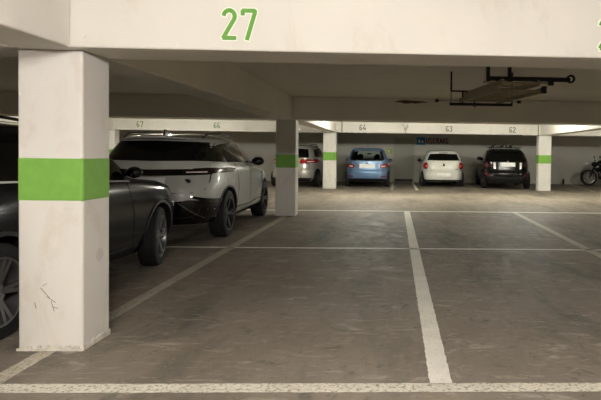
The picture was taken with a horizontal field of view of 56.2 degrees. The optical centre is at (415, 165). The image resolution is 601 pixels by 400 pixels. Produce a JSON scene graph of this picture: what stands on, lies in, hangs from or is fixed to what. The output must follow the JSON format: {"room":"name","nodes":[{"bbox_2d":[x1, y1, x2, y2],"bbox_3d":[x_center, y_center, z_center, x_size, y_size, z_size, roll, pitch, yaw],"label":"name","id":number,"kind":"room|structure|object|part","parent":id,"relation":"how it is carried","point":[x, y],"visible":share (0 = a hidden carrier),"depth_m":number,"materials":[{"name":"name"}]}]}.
{"room":"parking garage","nodes":[
{"label":"parking garage","id":0,"kind":"room"},
{"bbox_2d":[0,181,600,399],"bbox_3d":[-2.900,1.177,10.281,35.400,0.152,31.100,1,1,-2],"label":"floor","id":1,"kind":"structure","parent":0,"point":[372,290],"depth_m":4.82,"materials":[{"name":"concrete"}]},
{"bbox_2d":[16,49,109,350],"bbox_3d":[-2.482,0.234,3.857,0.443,2.045,0.365,1,1,-2],"label":"column","id":2,"kind":"structure","parent":1,"relation":"on","point":[63,95],"depth_m":3.70,"materials":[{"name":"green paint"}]},
{"bbox_2d":[0,115,173,339],"bbox_3d":[-3.897,0.391,5.074,2.010,1.638,4.465,1,1,-2],"label":"suv","id":3,"kind":"object","parent":1,"relation":"on","point":[141,212],"visible":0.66,"depth_m":5.45,"materials":[{"name":"grey paint"}]},
{"bbox_3d":[-2.976,0.718,3.860,0.111,0.497,0.864,1,1,1],"label":"wheel arch trim","id":4,"kind":"part","parent":3,"relation":"part of","materials":[{"name":"black plastic"}]},
{"bbox_3d":[-3.243,-0.339,4.157,0.046,0.120,1.412,1,1,-2],"label":"roof rail","id":5,"kind":"part","parent":3,"relation":"part of","materials":[{"name":"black metal"}]},
{"bbox_3d":[-3.013,0.141,4.627,0.029,0.120,2.301,1,1,-1],"label":"window trim","id":6,"kind":"part","parent":3,"relation":"part of","materials":[{"name":"silver metal"}]},
{"bbox_3d":[-3.059,0.938,5.099,0.099,0.102,1.750,1,1,-2],"label":"sill trim","id":7,"kind":"part","parent":3,"relation":"part of","materials":[{"name":"black plastic"}]},
{"bbox_3d":[-3.011,0.878,5.100,0.014,0.018,1.750,1,1,-2],"label":"sill trim","id":8,"kind":"part","parent":3,"relation":"part of","materials":[{"name":"black plastic"}]},
{"bbox_2d":[127,169,136,175],"bbox_3d":[-2.997,0.071,5.741,0.105,0.074,0.028,1,1,-2],"label":"mirror glass","id":9,"kind":"object","parent":3,"relation":"attached to","point":[130,172],"depth_m":5.73,"materials":[{"name":"black mirror"}]},
{"bbox_2d":[123,167,142,177],"bbox_3d":[-3.042,0.070,5.795,0.256,0.124,0.138,1,1,-2],"label":"mirror","id":10,"kind":"object","parent":3,"relation":"attached to","point":[132,172],"depth_m":5.75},
{"bbox_3d":[-3.076,0.656,6.489,0.106,0.496,0.866,1,1,-6],"label":"wheel arch trim","id":11,"kind":"part","parent":3,"relation":"part of","materials":[{"name":"black plastic"}]},
{"bbox_2d":[109,130,118,152],"bbox_3d":[-11.437,-0.310,20.366,0.514,2.125,0.354,1,1,-2],"label":"column","id":12,"kind":"structure","parent":1,"relation":"on","point":[113,134],"depth_m":20.18,"materials":[{"name":"green paint"}]},
{"bbox_2d":[109,129,267,236],"bbox_3d":[-4.044,0.241,10.126,2.220,1.700,4.805,1,1,-5],"label":"suv","id":13,"kind":"object","parent":1,"relation":"on","point":[210,180],"visible":0.79,"depth_m":8.20,"materials":[{"name":"white paint"}]},
{"bbox_3d":[-4.414,-0.203,8.082,0.517,0.245,0.303,1,1,25],"label":"quarter panel","id":14,"kind":"part","parent":13,"relation":"part of","materials":[{"name":"black metal"}]},
{"bbox_3d":[-4.562,-0.518,9.222,0.052,0.120,1.688,1,1,-4],"label":"roof rail","id":15,"kind":"part","parent":13,"relation":"part of","materials":[{"name":"silver metal"}]},
{"bbox_3d":[-3.858,0.222,7.786,0.520,0.115,0.048,1,1,-5],"label":"number plate","id":16,"kind":"part","parent":13,"relation":"part of","materials":[{"name":"grey metal"}]},
{"bbox_2d":[186,171,207,172],"bbox_3d":[-3.220,0.093,8.020,0.037,0.021,0.328,2,2,43],"label":"lamp","id":17,"kind":"object","parent":13,"relation":"attached to","point":[186,171],"depth_m":8.00,"materials":[{"name":"plastic"}]},
{"bbox_3d":[-3.346,-0.191,8.167,0.517,0.245,0.302,0,2,-34],"label":"quarter panel","id":18,"kind":"part","parent":13,"relation":"part of","materials":[{"name":"black glass"}]},
{"bbox_2d":[190,196,222,201],"bbox_3d":[-3.092,0.498,8.204,0.098,0.141,0.763,1,1,20],"label":"vent","id":19,"kind":"object","parent":13,"relation":"attached to","point":[192,198],"depth_m":8.06,"materials":[{"name":"black plastic"}]},
{"bbox_2d":[183,167,235,173],"bbox_3d":[-3.202,0.080,8.529,0.466,0.107,1.260,1,1,-5],"label":"tail light","id":20,"kind":"object","parent":13,"relation":"attached to","point":[186,170],"depth_m":8.19,"materials":[{"name":"plastic"}]},
{"bbox_3d":[-3.371,-0.503,9.316,0.052,0.120,1.688,1,1,-5],"label":"roof rail","id":21,"kind":"part","parent":13,"relation":"part of","materials":[{"name":"silver metal"}]},
{"bbox_3d":[-3.053,0.570,8.753,0.125,0.519,0.911,1,1,2],"label":"wheel arch trim","id":22,"kind":"part","parent":13,"relation":"part of","materials":[{"name":"black plastic"}]},
{"bbox_3d":[-3.180,0.798,10.186,0.081,0.081,1.960,1,1,-5],"label":"sill trim","id":23,"kind":"part","parent":13,"relation":"part of","materials":[{"name":"black plastic"}]},
{"bbox_2d":[251,157,263,164],"bbox_3d":[-3.114,-0.094,10.651,0.291,0.170,0.158,1,1,-5],"label":"mirror","id":24,"kind":"object","parent":13,"relation":"attached to","point":[256,160],"depth_m":10.60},
{"bbox_2d":[275,120,298,215],"bbox_3d":[-2.780,0.043,11.760,0.424,2.055,0.344,1,1,-2],"label":"column","id":25,"kind":"structure","parent":1,"relation":"on","point":[286,197],"depth_m":11.59,"materials":[{"name":"green paint"}]},
{"bbox_2d":[271,144,322,186],"bbox_3d":[-4.678,-0.056,22.935,2.140,1.684,4.415,1,1,3],"label":"estate car","id":26,"kind":"object","parent":1,"relation":"on","point":[310,157],"visible":0.4,"depth_m":21.13,"materials":[{"name":"silver metal"}]},
{"bbox_2d":[300,159,319,163],"bbox_3d":[-4.144,-0.180,21.388,0.548,0.178,1.182,1,1,3],"label":"tail light","id":27,"kind":"object","parent":26,"relation":"attached to","point":[302,161],"depth_m":20.99,"materials":[{"name":"red plastic"}]},
{"bbox_2d":[323,132,336,188],"bbox_3d":[-3.258,-0.205,20.670,0.484,2.125,0.354,1,1,-2],"label":"column","id":28,"kind":"structure","parent":1,"relation":"on","point":[329,138],"depth_m":20.50,"materials":[{"name":"green paint"}]},
{"bbox_2d":[345,148,392,186],"bbox_3d":[-2.011,-0.090,23.415,2.040,1.802,4.109,1,1,-3],"label":"hatchback","id":29,"kind":"object","parent":1,"relation":"on","point":[363,164],"visible":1,"depth_m":21.55,"materials":[{"name":"blue paint"}]},
{"bbox_3d":[-1.920,0.003,21.453,0.600,0.150,0.048,1,1,-3],"label":"number plate","id":30,"kind":"part","parent":29,"relation":"part of","materials":[{"name":"white metal"}]},
{"bbox_2d":[380,163,388,167],"bbox_3d":[-1.262,-0.003,21.897,0.359,0.201,0.764,1,1,-3],"label":"tail light","id":31,"kind":"object","parent":29,"relation":"attached to","point":[382,165],"depth_m":21.67,"materials":[{"name":"red plastic"}]},
{"bbox_2d":[417,150,463,185],"bbox_3d":[1.105,0.075,24.241,2.101,1.520,4.030,1,1,-2],"label":"hatchback","id":32,"kind":"object","parent":1,"relation":"on","point":[436,165],"visible":1,"depth_m":22.45,"materials":[{"name":"white paint"}]},
{"bbox_3d":[1.148,0.391,22.277,0.560,0.130,0.048,1,1,-2],"label":"number plate","id":33,"kind":"part","parent":32,"relation":"part of","materials":[{"name":"white metal"}]},
{"bbox_2d":[476,143,529,188],"bbox_3d":[3.684,-0.041,23.429,2.080,1.860,4.372,1,1,2],"label":"crossover","id":34,"kind":"object","parent":1,"relation":"on","point":[510,166],"visible":1,"depth_m":21.50,"materials":[{"name":"black paint"}]},
{"bbox_2d":[483,161,493,166],"bbox_3d":[2.925,-0.073,21.748,0.414,0.264,0.730,1,1,2],"label":"tail light","id":35,"kind":"object","parent":34,"relation":"attached to","point":[485,163],"depth_m":21.56,"materials":[{"name":"red plastic"}]},
{"bbox_3d":[3.617,-0.049,21.357,0.580,0.160,0.048,1,1,2],"label":"number plate","id":36,"kind":"part","parent":34,"relation":"part of","materials":[{"name":"white metal"}]},
{"bbox_2d":[522,161,527,167],"bbox_3d":[4.333,-0.052,21.706,0.414,0.264,0.739,1,1,2],"label":"tail light","id":37,"kind":"object","parent":34,"relation":"attached to","point":[524,163],"depth_m":21.47,"materials":[{"name":"red plastic"}]},
{"bbox_2d":[536,135,551,190],"bbox_3d":[4.930,-0.100,20.974,0.494,2.125,0.354,1,1,-2],"label":"column","id":38,"kind":"structure","parent":1,"relation":"on","point":[543,149],"depth_m":20.80,"materials":[{"name":"green paint"}]},
{"bbox_2d":[580,156,600,185],"bbox_3d":[8.750,0.240,24.952,2.449,1.366,0.876,1,1,-2],"label":"motorcycle","id":39,"kind":"object","parent":1,"relation":"on","point":[596,165],"visible":1,"depth_m":24.86,"materials":[{"name":"metal"}]},
{"bbox_2d":[0,57,600,124],"bbox_3d":[-2.863,-1.516,10.219,35.400,0.200,31.100,1,1,-2],"label":"ceiling","id":40,"kind":"structure","parent":0,"point":[294,79],"depth_m":8.65,"materials":[{"name":"white concrete"}]},
{"bbox_2d":[0,0,69,46],"bbox_3d":[-2.301,-0.916,-0.772,0.400,0.475,8.670,1,1,-2],"label":"beam","id":41,"kind":"structure","parent":40,"relation":"attached to","point":[22,22],"depth_m":3.28,"materials":[{"name":"white paint"}]},
{"bbox_2d":[0,116,112,129],"bbox_3d":[-11.209,-1.440,15.828,0.420,0.440,8.480,1,1,-2],"label":"beam","id":42,"kind":"structure","parent":40,"relation":"attached to","point":[110,119],"depth_m":15.08,"materials":[{"name":"white paint"}]},
{"bbox_2d":[108,59,292,118],"bbox_3d":[-2.612,-1.115,7.655,0.400,0.475,7.260,1,1,-2],"label":"beam","id":43,"kind":"structure","parent":40,"relation":"attached to","point":[219,82],"depth_m":6.54,"materials":[{"name":"white concrete"}]},
{"bbox_2d":[0,0,600,68],"bbox_3d":[-2.630,-1.026,3.784,35.000,0.475,0.477,1,1,-2],"label":"cross beam","id":44,"kind":"structure","parent":40,"relation":"attached to","point":[480,33],"depth_m":3.65,"materials":[{"name":"white paint"}]},
{"bbox_2d":[0,92,600,125],"bbox_3d":[-2.917,-1.215,11.583,35.000,0.465,0.623,1,1,-2],"label":"cross beam","id":45,"kind":"structure","parent":40,"relation":"attached to","point":[157,106],"depth_m":11.36,"materials":[{"name":"white concrete"}]},
{"bbox_2d":[0,118,600,136],"bbox_3d":[-3.248,-1.440,20.552,35.000,0.440,0.528,1,1,-2],"label":"cross beam","id":46,"kind":"structure","parent":40,"relation":"attached to","point":[118,123],"depth_m":20.41,"materials":[{"name":"white paint"}]},
{"bbox_2d":[299,121,336,131],"bbox_3d":[-3.015,-1.357,16.132,0.420,0.395,8.480,1,1,-2],"label":"beam","id":47,"kind":"structure","parent":40,"relation":"attached to","point":[326,126],"depth_m":16.92,"materials":[{"name":"white paint"}]},
{"bbox_2d":[435,67,574,106],"bbox_3d":[1.064,-1.041,6.931,1.545,0.490,1.319,1,1,-2],"label":"rack","id":48,"kind":"object","parent":40,"relation":"hanging from","point":[509,78],"visible":0.94,"depth_m":6.32,"materials":[{"name":"black metal"}]},
{"bbox_3d":[0.862,-0.892,7.528,1.140,0.016,0.016,1,1,-2],"label":"carry rod","id":49,"kind":"part","parent":48,"relation":"part of","materials":[{"name":"metal"}]},
{"bbox_2d":[459,79,546,102],"bbox_3d":[1.063,-0.938,7.002,0.595,0.150,1.580,1,1,-12],"label":"ladder","id":50,"kind":"object","parent":48,"relation":"in","point":[491,91],"visible":0.95,"depth_m":6.70,"materials":[{"name":"metal"}]},
{"bbox_3d":[1.056,-0.901,7.022,0.590,0.065,1.540,1,1,-12],"label":"rail","id":51,"kind":"part","parent":50,"relation":"part of","materials":[{"name":"metal"}]},
{"bbox_3d":[1.057,-0.981,7.020,0.470,0.065,1.540,1,1,-12],"label":"rail","id":52,"kind":"part","parent":50,"relation":"part of","materials":[{"name":"metal"}]},
{"bbox_3d":[1.179,-0.965,6.307,0.800,0.020,0.020,1,1,-2],"label":"rod","id":53,"kind":"part","parent":48,"relation":"part of","materials":[{"name":"metal"}]},
{"bbox_2d":[541,125,600,134],"bbox_3d":[5.119,-1.252,16.435,0.420,0.395,8.480,1,1,-2],"label":"beam","id":54,"kind":"structure","parent":40,"relation":"attached to","point":[545,129],"depth_m":17.76,"materials":[{"name":"white paint"}]},
{"bbox_2d":[119,130,600,184],"bbox_3d":[-3.451,-0.521,25.682,35.400,2.520,0.206,1,1,-2],"label":"wall","id":55,"kind":"structure","parent":0,"point":[570,155],"depth_m":25.77,"materials":[{"name":"white paint"}]},
{"bbox_2d":[392,137,414,181],"bbox_3d":[-0.560,-0.280,25.642,1.040,2.120,0.110,1,1,-2],"label":"door","id":56,"kind":"structure","parent":55,"relation":"in","point":[403,147],"depth_m":25.64,"materials":[{"name":"paint"}]},
{"bbox_3d":[-0.574,0.685,25.667,0.840,0.130,0.006,1,1,-2],"label":"kick plate","id":57,"kind":"part","parent":56,"relation":"part of","materials":[{"name":"black plastic"}]},
{"bbox_2d":[416,137,424,144],"bbox_3d":[0.240,-1.171,25.688,0.400,0.360,0.033,1,1,-2],"label":"sign","id":58,"kind":"object","parent":55,"relation":"attached to","point":[420,140],"visible":1,"depth_m":25.68,"materials":[{"name":"blue paint"}]}
]}

